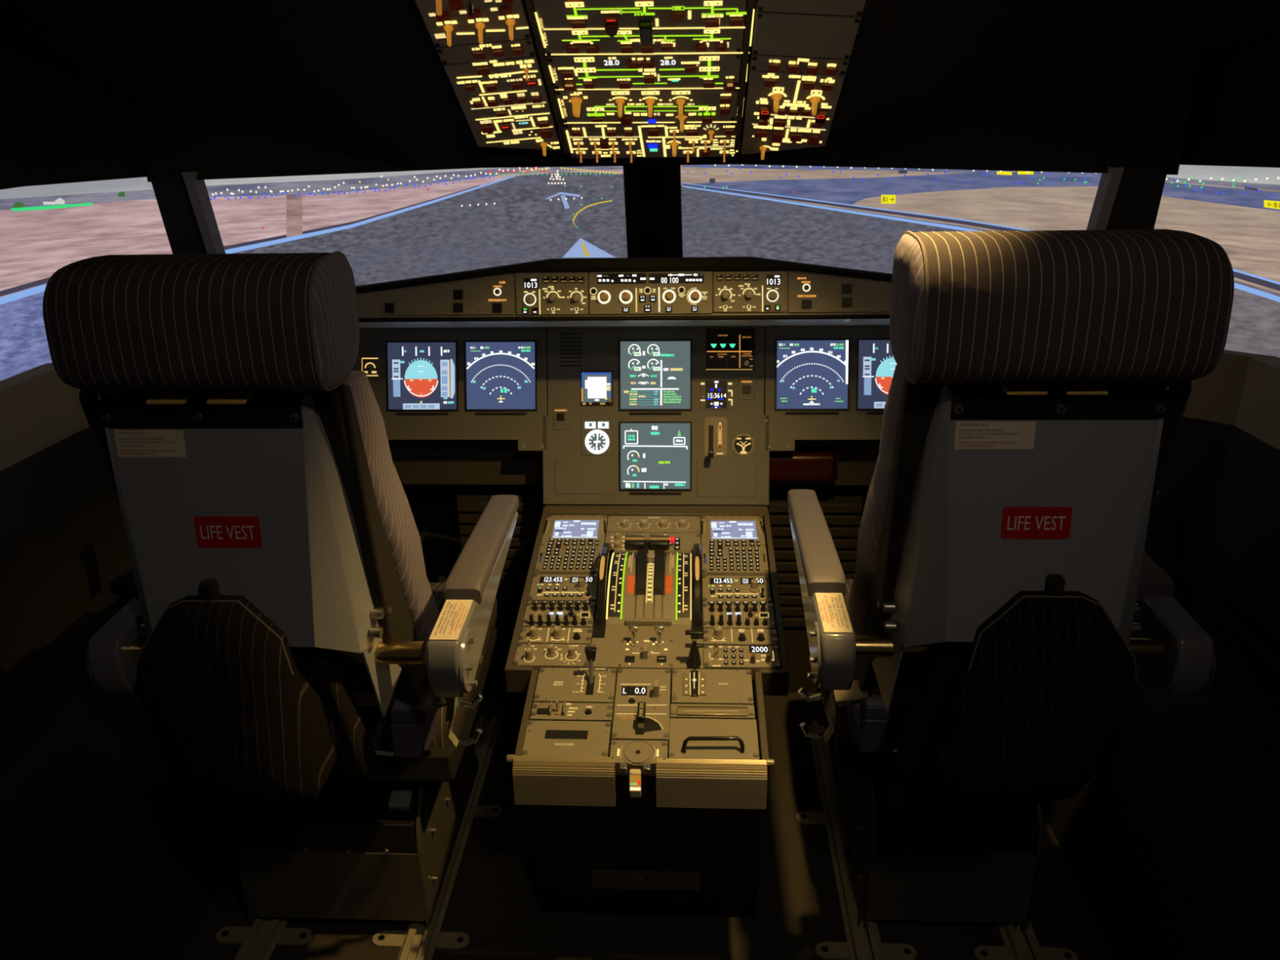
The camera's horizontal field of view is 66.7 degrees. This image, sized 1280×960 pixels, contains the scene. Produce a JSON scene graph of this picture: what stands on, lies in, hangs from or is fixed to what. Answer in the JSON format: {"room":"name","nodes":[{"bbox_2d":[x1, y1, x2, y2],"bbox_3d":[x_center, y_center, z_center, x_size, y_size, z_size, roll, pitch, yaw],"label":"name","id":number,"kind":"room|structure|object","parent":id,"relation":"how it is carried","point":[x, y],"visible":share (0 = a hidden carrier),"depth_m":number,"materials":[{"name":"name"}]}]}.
{"room":"control cabin","nodes":[
{"label":"control cabin","id":0,"kind":"room"},
{"bbox_2d":[0,48,146,675],"bbox_3d":[-1.223,0.340,0.550,0.190,2.000,3.647,1,22,6],"label":"wall","id":1,"kind":"structure","parent":0,"point":[63,537],"depth_m":1.83,"materials":[{"name":"grey"}]},
{"bbox_2d":[0,362,89,471],"bbox_3d":[-1.222,0.384,0.568,0.190,0.135,3.647,1,22,6],"label":"trim","id":2,"kind":"structure","parent":1,"relation":"attached to","point":[38,411],"depth_m":1.81,"materials":[{"name":"grey plastic"}]},
{"bbox_2d":[151,171,225,253],"bbox_3d":[-0.979,-0.505,2.149,0.117,0.360,0.403,-7,23,-15],"label":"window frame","id":3,"kind":"structure","parent":1,"relation":"in","point":[184,234],"depth_m":2.02,"materials":[{"name":"black plastic"}]},
{"bbox_2d":[401,351,869,582],"bbox_3d":[0.027,0.046,2.567,2.250,0.990,0.320,0,22,3],"label":"wall","id":4,"kind":"structure","parent":0,"point":[433,508],"depth_m":2.66,"materials":[{"name":"black plastic"}]},
{"bbox_2d":[622,164,683,257],"bbox_3d":[0.034,-0.632,2.338,0.139,0.300,0.230,0,22,3],"label":"pillar","id":5,"kind":"structure","parent":4,"relation":"in","point":[674,223],"depth_m":2.30,"materials":[{"name":"black plastic"}]},
{"bbox_2d":[0,0,1279,168],"bbox_3d":[-0.067,-0.548,0.213,3.800,1.165,4.000,0,22,3],"label":"ceiling","id":6,"kind":"structure","parent":0,"point":[364,79],"depth_m":1.71,"materials":[{"name":"black plastic"}]},
{"bbox_2d":[409,0,867,161],"bbox_3d":[0.008,-0.717,1.718,0.706,0.322,0.510,0,22,3],"label":"frame","id":7,"kind":"object","parent":6,"relation":"attached to","point":[529,7],"visible":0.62,"depth_m":1.78,"materials":[{"name":"black"}]},
{"bbox_2d":[414,0,531,47],"bbox_3d":[-0.262,-0.733,1.529,0.164,0.092,0.130,-1,22,1],"label":"panel","id":8,"kind":"object","parent":7,"relation":"attached to","point":[449,23],"visible":1,"depth_m":1.54,"materials":[{"name":"paint"}]},
{"bbox_2d":[435,33,535,64],"bbox_3d":[-0.257,-0.721,1.625,0.161,0.044,0.046,-1,22,1],"label":"switch panel","id":9,"kind":"object","parent":7,"relation":"attached to","point":[524,47],"visible":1,"depth_m":1.62,"materials":[{"name":"paint"}]},
{"bbox_2d":[443,51,560,155],"bbox_3d":[-0.248,-0.693,1.811,0.160,0.184,0.290,0,22,3],"label":"panel","id":10,"kind":"object","parent":7,"relation":"attached to","point":[504,103],"visible":1,"depth_m":1.77,"materials":[{"name":"paint"}]},
{"bbox_2d":[522,0,757,142],"bbox_3d":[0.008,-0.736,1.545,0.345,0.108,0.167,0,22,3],"label":"panel","id":11,"kind":"object","parent":7,"relation":"attached to","point":[566,27],"visible":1,"depth_m":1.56,"materials":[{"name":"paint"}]},
{"bbox_2d":[546,51,747,92],"bbox_3d":[0.015,-0.710,1.692,0.343,0.070,0.091,0,22,3],"label":"electrical panel","id":12,"kind":"object","parent":7,"relation":"attached to","point":[708,71],"visible":1,"depth_m":1.69,"materials":[{"name":"paint"}]},
{"bbox_2d":[555,85,744,132],"bbox_3d":[0.020,-0.689,1.802,0.341,0.087,0.103,0,22,3],"label":"panel","id":13,"kind":"object","parent":7,"relation":"attached to","point":[624,107],"visible":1,"depth_m":1.79,"materials":[{"name":"paint"}]},
{"bbox_2d":[563,120,737,162],"bbox_3d":[0.026,-0.673,1.929,0.340,0.091,0.126,0,22,3],"label":"light switch panel","id":14,"kind":"object","parent":7,"relation":"attached to","point":[585,140],"visible":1,"depth_m":1.92,"materials":[{"name":"paint"}]},
{"bbox_2d":[741,65,844,159],"bbox_3d":[0.280,-0.685,1.826,0.163,0.171,0.270,0,22,3],"label":"switch panel","id":15,"kind":"object","parent":7,"relation":"attached to","point":[784,111],"visible":0.99,"depth_m":1.79,"materials":[{"name":"paint"}]},
{"bbox_2d":[750,50,848,75],"bbox_3d":[0.271,-0.711,1.654,0.164,0.043,0.042,1,22,5],"label":"switch panel","id":16,"kind":"object","parent":7,"relation":"attached to","point":[793,64],"visible":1,"depth_m":1.65,"materials":[{"name":"paint"}]},
{"bbox_2d":[751,10,861,58],"bbox_3d":[0.268,-0.723,1.574,0.168,0.077,0.101,1,22,5],"label":"blank panel","id":17,"kind":"object","parent":7,"relation":"attached to","point":[775,33],"visible":1,"depth_m":1.57,"materials":[{"name":"paint"}]},
{"bbox_2d":[756,0,867,16],"bbox_3d":[0.263,-0.738,1.476,0.168,0.061,0.074,1,22,5],"label":"blank panel","id":18,"kind":"object","parent":7,"relation":"attached to","point":[841,7],"visible":1,"depth_m":1.50,"materials":[{"name":"paint"}]},
{"bbox_2d":[174,688,1115,959],"bbox_3d":[-0.019,1.146,1.221,3.800,0.040,4.600,0,22,3],"label":"floor","id":19,"kind":"structure","parent":0,"point":[494,900],"depth_m":1.90,"materials":[{"name":"carpet"}]},
{"bbox_2d":[215,916,312,959],"bbox_3d":[-0.717,0.819,1.962,0.186,0.036,1.150,0,22,3],"label":"rail","id":20,"kind":"object","parent":19,"relation":"on","point":[259,941],"visible":0.39,"depth_m":1.86,"materials":[{"name":"black metal"}]},
{"bbox_2d":[372,715,502,959],"bbox_3d":[-0.412,0.820,1.946,0.186,0.036,1.150,0,22,3],"label":"rail","id":21,"kind":"object","parent":19,"relation":"on","point":[420,941],"visible":0.66,"depth_m":1.94,"materials":[{"name":"black metal"}]},
{"bbox_2d":[42,251,519,926],"bbox_3d":[-0.500,0.226,1.664,0.556,1.292,0.856,0,22,3],"label":"seat","id":22,"kind":"object","parent":21,"relation":"on","point":[284,639],"visible":1,"depth_m":1.26,"materials":[{"name":"fabric"}]},
{"bbox_2d":[88,370,446,706],"bbox_3d":[-0.526,0.124,1.499,0.369,0.665,0.377,0,22,3],"label":"backrest","id":23,"kind":"object","parent":22,"relation":"on","point":[384,600],"depth_m":1.32,"materials":[{"name":"plastic"}]},
{"bbox_2d":[324,582,497,748],"bbox_3d":[-0.505,0.366,1.935,0.390,0.150,0.460,0,22,3],"label":"seat cushion","id":24,"kind":"object","parent":22,"relation":"on","point":[378,726],"depth_m":1.73,"materials":[{"name":"fabric"}]},
{"bbox_2d":[456,494,546,688],"bbox_3d":[-0.337,0.304,2.521,0.230,0.560,0.032,0,22,3],"label":"rudder pedal recess","id":25,"kind":"object","parent":19,"relation":"on","point":[511,586],"visible":0.27,"depth_m":2.46,"materials":[{"name":"grey"}]},
{"bbox_2d":[504,506,789,917],"bbox_3d":[0.028,0.438,2.119,0.520,0.599,1.001,0,22,3],"label":"pedestal","id":26,"kind":"object","parent":19,"relation":"on","point":[634,856],"depth_m":1.83,"materials":[{"name":"brown"}]},
{"bbox_2d":[512,638,595,668],"bbox_3d":[-0.160,0.332,1.824,0.148,0.056,0.064,0,22,3],"label":"panel","id":27,"kind":"object","parent":26,"relation":"attached to","point":[542,655],"visible":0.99,"depth_m":1.81,"materials":[{"name":"paint"}]},
{"bbox_2d":[518,626,592,644],"bbox_3d":[-0.162,0.303,1.873,0.139,0.053,0.050,0,22,3],"label":"panel","id":28,"kind":"object","parent":26,"relation":"attached to","point":[536,635],"visible":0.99,"depth_m":1.86,"materials":[{"name":"paint"}]},
{"bbox_2d":[522,600,595,630],"bbox_3d":[-0.159,0.271,1.929,0.138,0.055,0.082,0,22,3],"label":"panel","id":29,"kind":"object","parent":26,"relation":"attached to","point":[568,614],"visible":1,"depth_m":1.92,"materials":[{"name":"paint"}]},
{"bbox_2d":[506,754,616,806],"bbox_3d":[-0.130,0.494,1.603,0.178,0.081,0.032,0,22,3],"label":"panel","id":30,"kind":"object","parent":26,"relation":"attached to","point":[537,780],"visible":1,"depth_m":1.59,"materials":[{"name":"beige metal"}]},
{"bbox_2d":[528,573,597,601],"bbox_3d":[-0.155,0.225,2.003,0.138,0.058,0.090,0,22,3],"label":"panel","id":31,"kind":"object","parent":26,"relation":"attached to","point":[548,588],"visible":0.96,"depth_m":1.99,"materials":[{"name":"paint"}]},
{"bbox_2d":[521,720,611,757],"bbox_3d":[-0.123,0.447,1.645,0.144,0.044,0.085,0,22,3],"label":"panel","id":32,"kind":"object","parent":26,"relation":"on","point":[543,738],"visible":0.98,"depth_m":1.64,"materials":[{"name":"paint"}]},
{"bbox_2d":[534,515,608,574],"bbox_3d":[-0.147,0.149,2.142,0.140,0.066,0.223,0,22,3],"label":"keypad","id":33,"kind":"object","parent":26,"relation":"on","point":[571,544],"visible":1,"depth_m":2.12,"materials":[{"name":"paint"}]},
{"bbox_2d":[529,701,613,732],"bbox_3d":[-0.118,0.407,1.696,0.142,0.053,0.046,0,22,3],"label":"panel","id":34,"kind":"object","parent":26,"relation":"attached to","point":[540,711],"visible":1,"depth_m":1.69,"materials":[{"name":"paint"}]},
{"bbox_2d":[533,646,617,706],"bbox_3d":[-0.116,0.352,1.746,0.142,0.104,0.090,0,22,3],"label":"panel","id":35,"kind":"object","parent":26,"relation":"on","point":[591,684],"visible":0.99,"depth_m":1.74,"materials":[{"name":"paint"}]},
{"bbox_2d":[619,762,650,797],"bbox_3d":[-0.007,0.490,1.587,0.050,0.060,0.019,0,22,3],"label":"handle","id":36,"kind":"object","parent":26,"relation":"attached to","point":[635,779],"visible":1,"depth_m":1.58,"materials":[{"name":"beige"}]},
{"bbox_2d":[609,739,667,776],"bbox_3d":[-0.002,0.462,1.613,0.096,0.040,0.060,0,22,3],"label":"panel","id":37,"kind":"object","parent":26,"relation":"attached to","point":[635,753],"visible":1,"depth_m":1.60,"materials":[{"name":"paint"}]},
{"bbox_2d":[611,668,671,751],"bbox_3d":[0.004,0.394,1.711,0.098,0.075,0.175,0,22,3],"label":"trim panel","id":38,"kind":"object","parent":26,"relation":"attached to","point":[642,708],"visible":1,"depth_m":1.70,"materials":[{"name":"paint"}]},
{"bbox_2d":[588,533,703,679],"bbox_3d":[0.019,0.229,1.945,0.213,0.150,0.385,0,22,3],"label":"thrust quadrant","id":39,"kind":"object","parent":26,"relation":"on","point":[645,588],"visible":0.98,"depth_m":1.92,"materials":[{"name":"paint"}]},
{"bbox_2d":[617,625,673,666],"bbox_3d":[0.011,0.312,1.813,0.105,0.059,0.075,0,22,3],"label":"panel","id":40,"kind":"object","parent":39,"relation":"attached to","point":[646,653],"visible":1,"depth_m":1.82,"materials":[{"name":"paint"}]},
{"bbox_2d":[604,532,700,551],"bbox_3d":[0.028,0.143,2.137,0.210,0.050,0.074,0,22,3],"label":"control panel","id":41,"kind":"object","parent":26,"relation":"attached to","point":[684,542],"visible":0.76,"depth_m":2.13,"materials":[{"name":"paint"}]},
{"bbox_2d":[606,515,700,533],"bbox_3d":[0.031,0.108,2.197,0.210,0.047,0.068,0,22,3],"label":"panel","id":42,"kind":"object","parent":26,"relation":"attached to","point":[631,524],"visible":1,"depth_m":2.18,"materials":[{"name":"paint"}]},
{"bbox_2d":[542,325,769,505],"bbox_3d":[0.036,-0.152,2.243,0.524,0.403,0.140,0,22,3],"label":"panel","id":43,"kind":"object","parent":26,"relation":"on","point":[571,351],"visible":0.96,"depth_m":2.24,"materials":[{"name":"paint"}]},
{"bbox_2d":[352,327,547,450],"bbox_3d":[-0.489,-0.216,2.265,0.549,0.284,0.101,0,22,3],"label":"panel","id":44,"kind":"object","parent":43,"relation":"attached to","point":[527,429],"visible":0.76,"depth_m":2.26,"materials":[{"name":"paint"}]},
{"bbox_2d":[361,356,378,376],"bbox_3d":[-0.628,-0.262,2.259,0.040,0.043,0.023,0,22,3],"label":"panel","id":45,"kind":"object","parent":44,"relation":"attached to","point":[370,365],"visible":0.94,"depth_m":2.26,"materials":[{"name":"paint"}]},
{"bbox_2d":[385,340,458,414],"bbox_3d":[-0.506,-0.237,2.255,0.168,0.162,0.056,0,22,3],"label":"display unit","id":46,"kind":"object","parent":44,"relation":"attached to","point":[422,375],"visible":1,"depth_m":2.26,"materials":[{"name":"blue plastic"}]},
{"bbox_2d":[387,440,542,484],"bbox_3d":[-0.459,-0.092,2.358,0.480,0.220,0.012,0,22,3],"label":"panel","id":47,"kind":"object","parent":44,"relation":"attached to","point":[433,462],"visible":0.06,"depth_m":2.37,"materials":[{"name":"grey paint"}]},
{"bbox_2d":[464,340,537,414],"bbox_3d":[-0.322,-0.237,2.246,0.168,0.162,0.056,0,22,3],"label":"display unit","id":48,"kind":"object","parent":44,"relation":"attached to","point":[500,375],"visible":1,"depth_m":2.25,"materials":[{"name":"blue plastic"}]},
{"bbox_2d":[552,404,568,430],"bbox_3d":[-0.183,-0.145,2.248,0.037,0.058,0.021,0,22,3],"label":"panel","id":49,"kind":"object","parent":43,"relation":"attached to","point":[560,411],"visible":1,"depth_m":2.25,"materials":[{"name":"paint"}]},
{"bbox_2d":[580,370,613,405],"bbox_3d":[-0.100,-0.210,2.234,0.075,0.076,0.033,0,22,3],"label":"display","id":50,"kind":"object","parent":43,"relation":"attached to","point":[596,386],"visible":1,"depth_m":2.23,"materials":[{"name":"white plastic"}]},
{"bbox_2d":[581,414,613,455],"bbox_3d":[-0.099,-0.103,2.247,0.074,0.089,0.030,0,22,3],"label":"indicator","id":51,"kind":"object","parent":43,"relation":"attached to","point":[597,430],"visible":1,"depth_m":2.25,"materials":[{"name":"paint"}]},
{"bbox_2d":[355,256,892,328],"bbox_3d":[0.023,-0.432,2.174,1.820,0.188,0.468,0,22,3],"label":"glareshield","id":52,"kind":"object","parent":43,"relation":"attached to","point":[369,300],"visible":0.39,"depth_m":1.97,"materials":[{"name":"black plastic"}]},
{"bbox_2d":[381,274,514,315],"bbox_3d":[-0.392,-0.376,1.975,0.272,0.078,0.021,0,22,1],"label":"panel","id":53,"kind":"object","parent":52,"relation":"attached to","point":[491,295],"visible":1,"depth_m":1.98,"materials":[{"name":"paint"}]},
{"bbox_2d":[515,271,588,315],"bbox_3d":[-0.178,-0.377,1.963,0.147,0.085,0.031,0,22,3],"label":"control panel","id":54,"kind":"object","parent":52,"relation":"on","point":[536,293],"visible":1,"depth_m":1.97,"materials":[{"name":"paint"}]},
{"bbox_2d":[355,256,892,293],"bbox_3d":[0.022,-0.452,2.170,1.820,0.149,0.460,0,22,3],"label":"hood","id":55,"kind":"object","parent":52,"relation":"attached to","point":[742,264],"depth_m":1.95,"materials":[{"name":"black plastic"}]},
{"bbox_2d":[588,271,711,314],"bbox_3d":[0.021,-0.376,1.953,0.248,0.084,0.032,0,22,3],"label":"panel","id":56,"kind":"object","parent":52,"relation":"attached to","point":[674,291],"visible":1,"depth_m":1.96,"materials":[{"name":"paint"}]},
{"bbox_2d":[713,271,786,312],"bbox_3d":[0.220,-0.375,1.944,0.147,0.078,0.029,0,22,3],"label":"control panel","id":57,"kind":"object","parent":52,"relation":"on","point":[755,291],"visible":1,"depth_m":1.95,"materials":[{"name":"paint"}]},
{"bbox_2d":[787,271,890,312],"bbox_3d":[0.398,-0.374,1.937,0.202,0.078,0.020,1,22,4],"label":"panel","id":58,"kind":"object","parent":52,"relation":"attached to","point":[807,293],"visible":0.99,"depth_m":1.94,"materials":[{"name":"paint"}]},
{"bbox_2d":[618,339,692,413],"bbox_3d":[0.035,-0.236,2.228,0.168,0.162,0.056,0,22,3],"label":"display unit","id":59,"kind":"object","parent":43,"relation":"attached to","point":[655,375],"visible":1,"depth_m":2.23,"materials":[{"name":"grey glass"}]},
{"bbox_2d":[618,421,692,493],"bbox_3d":[0.035,-0.051,2.241,0.168,0.160,0.055,0,22,3],"label":"display unit","id":60,"kind":"object","parent":43,"relation":"attached to","point":[654,455],"visible":1,"depth_m":2.24,"materials":[{"name":"grey glass"}]},
{"bbox_2d":[545,504,767,507],"bbox_3d":[0.036,0.068,2.268,0.516,0.026,0.033,0,22,3],"label":"ledge","id":61,"kind":"object","parent":43,"relation":"attached to","point":[546,505],"visible":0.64,"depth_m":2.26,"materials":[{"name":"brown"}]},
{"bbox_2d":[704,417,727,457],"bbox_3d":[0.173,-0.091,2.212,0.053,0.085,0.074,0,22,3],"label":"panel","id":62,"kind":"object","parent":43,"relation":"attached to","point":[715,428],"visible":1,"depth_m":2.23,"materials":[{"name":"paint"}]},
{"bbox_2d":[700,379,733,409],"bbox_3d":[0.176,-0.194,2.226,0.076,0.066,0.023,0,22,3],"label":"clock","id":63,"kind":"object","parent":43,"relation":"attached to","point":[716,394],"visible":1,"depth_m":2.22,"materials":[{"name":"paint"}]},
{"bbox_2d":[697,460,756,497],"bbox_3d":[0.200,-0.003,2.239,0.138,0.081,0.028,0,22,3],"label":"cover plate","id":64,"kind":"object","parent":43,"relation":"attached to","point":[715,478],"visible":1,"depth_m":2.24,"materials":[{"name":"paint"}]},
{"bbox_2d":[706,328,755,371],"bbox_3d":[0.206,-0.296,2.213,0.110,0.092,0.038,0,22,3],"label":"panel","id":65,"kind":"object","parent":43,"relation":"attached to","point":[727,349],"visible":1,"depth_m":2.21,"materials":[{"name":"black plastic"}]},
{"bbox_2d":[732,433,754,455],"bbox_3d":[0.237,-0.081,2.231,0.050,0.048,0.017,0,22,3],"label":"pressure gauge","id":66,"kind":"object","parent":43,"relation":"attached to","point":[743,444],"visible":1,"depth_m":2.23,"materials":[{"name":"paint"}]},
{"bbox_2d":[737,375,755,399],"bbox_3d":[0.243,-0.211,2.222,0.037,0.052,0.019,0,22,3],"label":"panel","id":67,"kind":"object","parent":43,"relation":"attached to","point":[746,384],"visible":1,"depth_m":2.22,"materials":[{"name":"paint"}]},
{"bbox_2d":[764,324,889,450],"bbox_3d":[0.560,-0.214,2.212,0.549,0.284,0.101,0,22,3],"label":"panel","id":68,"kind":"object","parent":43,"relation":"attached to","point":[783,429],"visible":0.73,"depth_m":2.22,"materials":[{"name":"paint"}]},
{"bbox_2d":[768,446,839,481],"bbox_3d":[0.375,-0.039,2.309,0.181,0.070,0.080,0,22,3],"label":"box","id":69,"kind":"object","parent":68,"relation":"attached to","point":[804,464],"visible":0.68,"depth_m":2.27,"materials":[{"name":"red plastic"}]},
{"bbox_2d":[774,338,850,413],"bbox_3d":[0.392,-0.235,2.210,0.168,0.162,0.056,0,22,3],"label":"display unit","id":70,"kind":"object","parent":68,"relation":"attached to","point":[811,374],"visible":1,"depth_m":2.21,"materials":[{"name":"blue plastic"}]},
{"bbox_2d":[856,337,897,413],"bbox_3d":[0.576,-0.235,2.201,0.168,0.162,0.056,0,22,3],"label":"display unit","id":71,"kind":"object","parent":68,"relation":"attached to","point":[876,364],"visible":0.32,"depth_m":2.20,"materials":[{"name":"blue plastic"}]},
{"bbox_2d":[671,630,753,704],"bbox_3d":[0.129,0.343,1.738,0.144,0.118,0.104,0,22,3],"label":"panel","id":72,"kind":"object","parent":26,"relation":"attached to","point":[694,686],"visible":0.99,"depth_m":1.74,"materials":[{"name":"paint"}]},
{"bbox_2d":[668,718,759,759],"bbox_3d":[0.123,0.439,1.635,0.148,0.058,0.094,0,22,3],"label":"cover","id":73,"kind":"object","parent":26,"relation":"on","point":[689,738],"visible":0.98,"depth_m":1.62,"materials":[{"name":"metal"}]},
{"bbox_2d":[656,758,773,808],"bbox_3d":[0.122,0.494,1.590,0.191,0.081,0.032,0,22,3],"label":"panel","id":74,"kind":"object","parent":26,"relation":"attached to","point":[686,783],"visible":1,"depth_m":1.58,"materials":[{"name":"beige metal"}]},
{"bbox_2d":[701,515,768,576],"bbox_3d":[0.204,0.150,2.124,0.140,0.066,0.223,0,22,3],"label":"keypad","id":75,"kind":"object","parent":26,"relation":"on","point":[731,545],"visible":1,"depth_m":2.11,"materials":[{"name":"grey plastic"}]},
{"bbox_2d":[702,574,771,602],"bbox_3d":[0.196,0.226,1.985,0.138,0.058,0.090,0,22,3],"label":"panel","id":76,"kind":"object","parent":26,"relation":"attached to","point":[724,588],"visible":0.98,"depth_m":1.97,"materials":[{"name":"brown plastic"}]},
{"bbox_2d":[702,601,775,629],"bbox_3d":[0.193,0.271,1.913,0.140,0.055,0.082,0,22,3],"label":"panel","id":77,"kind":"object","parent":26,"relation":"attached to","point":[727,615],"visible":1,"depth_m":1.90,"materials":[{"name":"paint"}]},
{"bbox_2d":[702,626,777,654],"bbox_3d":[0.191,0.303,1.856,0.140,0.053,0.049,0,22,3],"label":"panel","id":78,"kind":"object","parent":26,"relation":"attached to","point":[724,637],"visible":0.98,"depth_m":1.84,"materials":[{"name":"paint"}]},
{"bbox_2d":[703,640,780,679],"bbox_3d":[0.189,0.333,1.809,0.140,0.052,0.064,0,22,3],"label":"panel","id":79,"kind":"object","parent":26,"relation":"attached to","point":[715,657],"visible":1,"depth_m":1.80,"materials":[{"name":"paint"}]},
{"bbox_2d":[766,496,862,693],"bbox_3d":[0.432,0.305,2.482,0.230,0.560,0.032,0,22,3],"label":"rudder pedal recess","id":80,"kind":"object","parent":19,"relation":"on","point":[842,514],"visible":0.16,"depth_m":2.42,"materials":[{"name":"grey"}]},
{"bbox_2d":[768,440,879,485],"bbox_3d":[0.539,-0.090,2.308,0.480,0.220,0.012,0,22,3],"label":"panel","id":81,"kind":"object","parent":80,"relation":"attached to","point":[857,460],"visible":0.06,"depth_m":2.32,"materials":[{"name":"grey paint"}]},
{"bbox_2d":[795,720,916,959],"bbox_3d":[0.425,0.821,1.904,0.186,0.036,1.150,0,22,3],"label":"rail","id":82,"kind":"object","parent":19,"relation":"on","point":[864,942],"visible":0.76,"depth_m":1.95,"materials":[{"name":"black metal"}]},
{"bbox_2d":[787,229,1234,928],"bbox_3d":[0.532,0.210,1.637,0.554,1.305,0.856,0,22,3],"label":"seat","id":83,"kind":"object","parent":82,"relation":"on","point":[975,669],"visible":1,"depth_m":1.23,"materials":[{"name":"fabric"}]},
{"bbox_2d":[824,578,943,745],"bbox_3d":[0.540,0.356,1.910,0.390,0.150,0.460,0,22,3],"label":"seat cushion","id":84,"kind":"object","parent":83,"relation":"on","point":[901,701],"depth_m":1.70,"materials":[{"name":"fabric"}]},
{"bbox_2d":[846,364,1173,703],"bbox_3d":[0.519,0.115,1.474,0.369,0.665,0.377,0,22,3],"label":"backrest","id":85,"kind":"object","parent":83,"relation":"on","point":[886,605],"depth_m":1.30,"materials":[{"name":"plastic"}]},
{"bbox_2d":[974,920,1077,959],"bbox_3d":[0.717,0.822,1.889,0.186,0.036,1.150,0,22,3],"label":"rail","id":86,"kind":"object","parent":19,"relation":"on","point":[1020,943],"visible":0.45,"depth_m":1.80,"materials":[{"name":"grey metal"}]},
{"bbox_3d":[-0.997,0.631,1.468,0.220,0.764,1.350,0,22,3],"label":"console","id":87,"kind":"object","parent":19,"relation":"on","visible":0},
{"bbox_2d":[0,611,116,747],"bbox_3d":[-0.987,0.324,1.640,0.132,0.004,0.400,0,22,3],"label":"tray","id":88,"kind":"object","parent":87,"relation":"on","point":[42,686],"depth_m":1.61,"materials":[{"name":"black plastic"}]},
{"bbox_3d":[0.961,0.635,1.369,0.220,0.764,1.350,0,22,3],"label":"console","id":89,"kind":"object","parent":19,"relation":"on","visible":0},
{"bbox_2d":[1197,622,1279,768],"bbox_3d":[0.970,0.328,1.541,0.132,0.004,0.400,0,22,3],"label":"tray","id":90,"kind":"object","parent":89,"relation":"on","point":[1245,685],"depth_m":1.53,"materials":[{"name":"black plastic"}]},
{"bbox_2d":[133,50,1200,182],"bbox_3d":[0.001,-0.907,1.928,1.980,0.562,0.530,0,22,3],"label":"window frame","id":91,"kind":"structure","parent":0,"point":[1138,117],"depth_m":1.85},
{"bbox_2d":[1144,39,1279,659],"bbox_3d":[1.092,0.344,0.433,0.208,2.000,3.648,-1,22,0],"label":"wall","id":92,"kind":"structure","parent":0,"point":[1224,478],"depth_m":1.79,"materials":[{"name":"grey"}]},
{"bbox_2d":[1086,166,1166,230],"bbox_3d":[0.981,-0.472,1.991,0.146,0.350,0.407,6,23,17],"label":"pillar","id":93,"kind":"structure","parent":92,"relation":"in","point":[1136,204],"depth_m":1.84,"materials":[{"name":"black plastic"}]},
{"bbox_2d":[1182,350,1279,450],"bbox_3d":[1.093,0.388,0.451,0.207,0.135,3.648,-1,22,0],"label":"trim","id":94,"kind":"structure","parent":92,"relation":"attached to","point":[1242,392],"depth_m":1.81,"materials":[{"name":"grey plastic"}]},
{"label":"outside","id":95,"kind":"structure","parent":0,"visible":0},
{"bbox_2d":[0,164,1279,381],"bbox_3d":[-0.008,0.158,1.587,5.579,1.755,4.584,0,22,3],"label":"windshield","id":96,"kind":"object","parent":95,"point":[392,225],"visible":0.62,"depth_m":3.35,"materials":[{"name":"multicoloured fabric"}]},
{"bbox_2d":[0,283,52,381],"bbox_3d":[-2.149,-0.055,2.691,0.155,0.851,1.818,15,27,34],"label":"picture","id":97,"kind":"object","parent":96,"relation":"attached to","point":[24,344],"depth_m":2.97},
{"bbox_2d":[0,169,623,297],"bbox_3d":[-1.429,-0.607,2.940,3.249,0.491,0.531,-15,26,-31],"label":"picture","id":98,"kind":"object","parent":96,"relation":"attached to","point":[392,225],"depth_m":3.39},
{"bbox_2d":[225,172,987,285],"bbox_3d":[0.027,-0.109,2.799,5.237,1.342,2.034,0,22,3],"label":"picture","id":99,"kind":"object","parent":96,"relation":"attached to","point":[388,226],"depth_m":3.47},
{"bbox_2d":[0,164,1279,199],"bbox_3d":[0.008,-0.936,2.583,5.079,0.473,1.814,0,22,3],"label":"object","id":100,"kind":"object","parent":96,"relation":"attached to","point":[1192,181],"depth_m":3.34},
{"bbox_2d":[0,164,1279,210],"bbox_3d":[0.011,-0.751,2.654,5.083,0.099,1.821,0,22,3],"label":"picture","id":101,"kind":"object","parent":96,"relation":"attached to","point":[1244,188],"depth_m":3.31},
{"bbox_2d":[682,164,1102,176],"bbox_3d":[0.844,-1.058,3.302,1.430,0.032,0.095,6,23,18],"label":"picture","id":102,"kind":"object","parent":96,"relation":"on","point":[726,170],"depth_m":3.40},
{"bbox_2d":[680,166,1279,293],"bbox_3d":[1.319,-0.529,2.722,2.600,0.573,1.737,0,22,3],"label":"picture","id":103,"kind":"object","parent":96,"relation":"attached to","point":[854,218],"depth_m":3.35},
{"bbox_2d":[682,170,1279,211],"bbox_3d":[1.461,-0.817,2.857,2.928,0.131,0.422,14,27,33],"label":"picture","id":104,"kind":"object","parent":96,"relation":"attached to","point":[702,190],"depth_m":3.31},
{"bbox_2d":[1224,280,1279,357],"bbox_3d":[2.169,-0.071,2.618,0.134,0.831,1.693,-16,26,-32],"label":"picture","id":105,"kind":"object","parent":96,"relation":"attached to","point":[1254,327],"depth_m":2.93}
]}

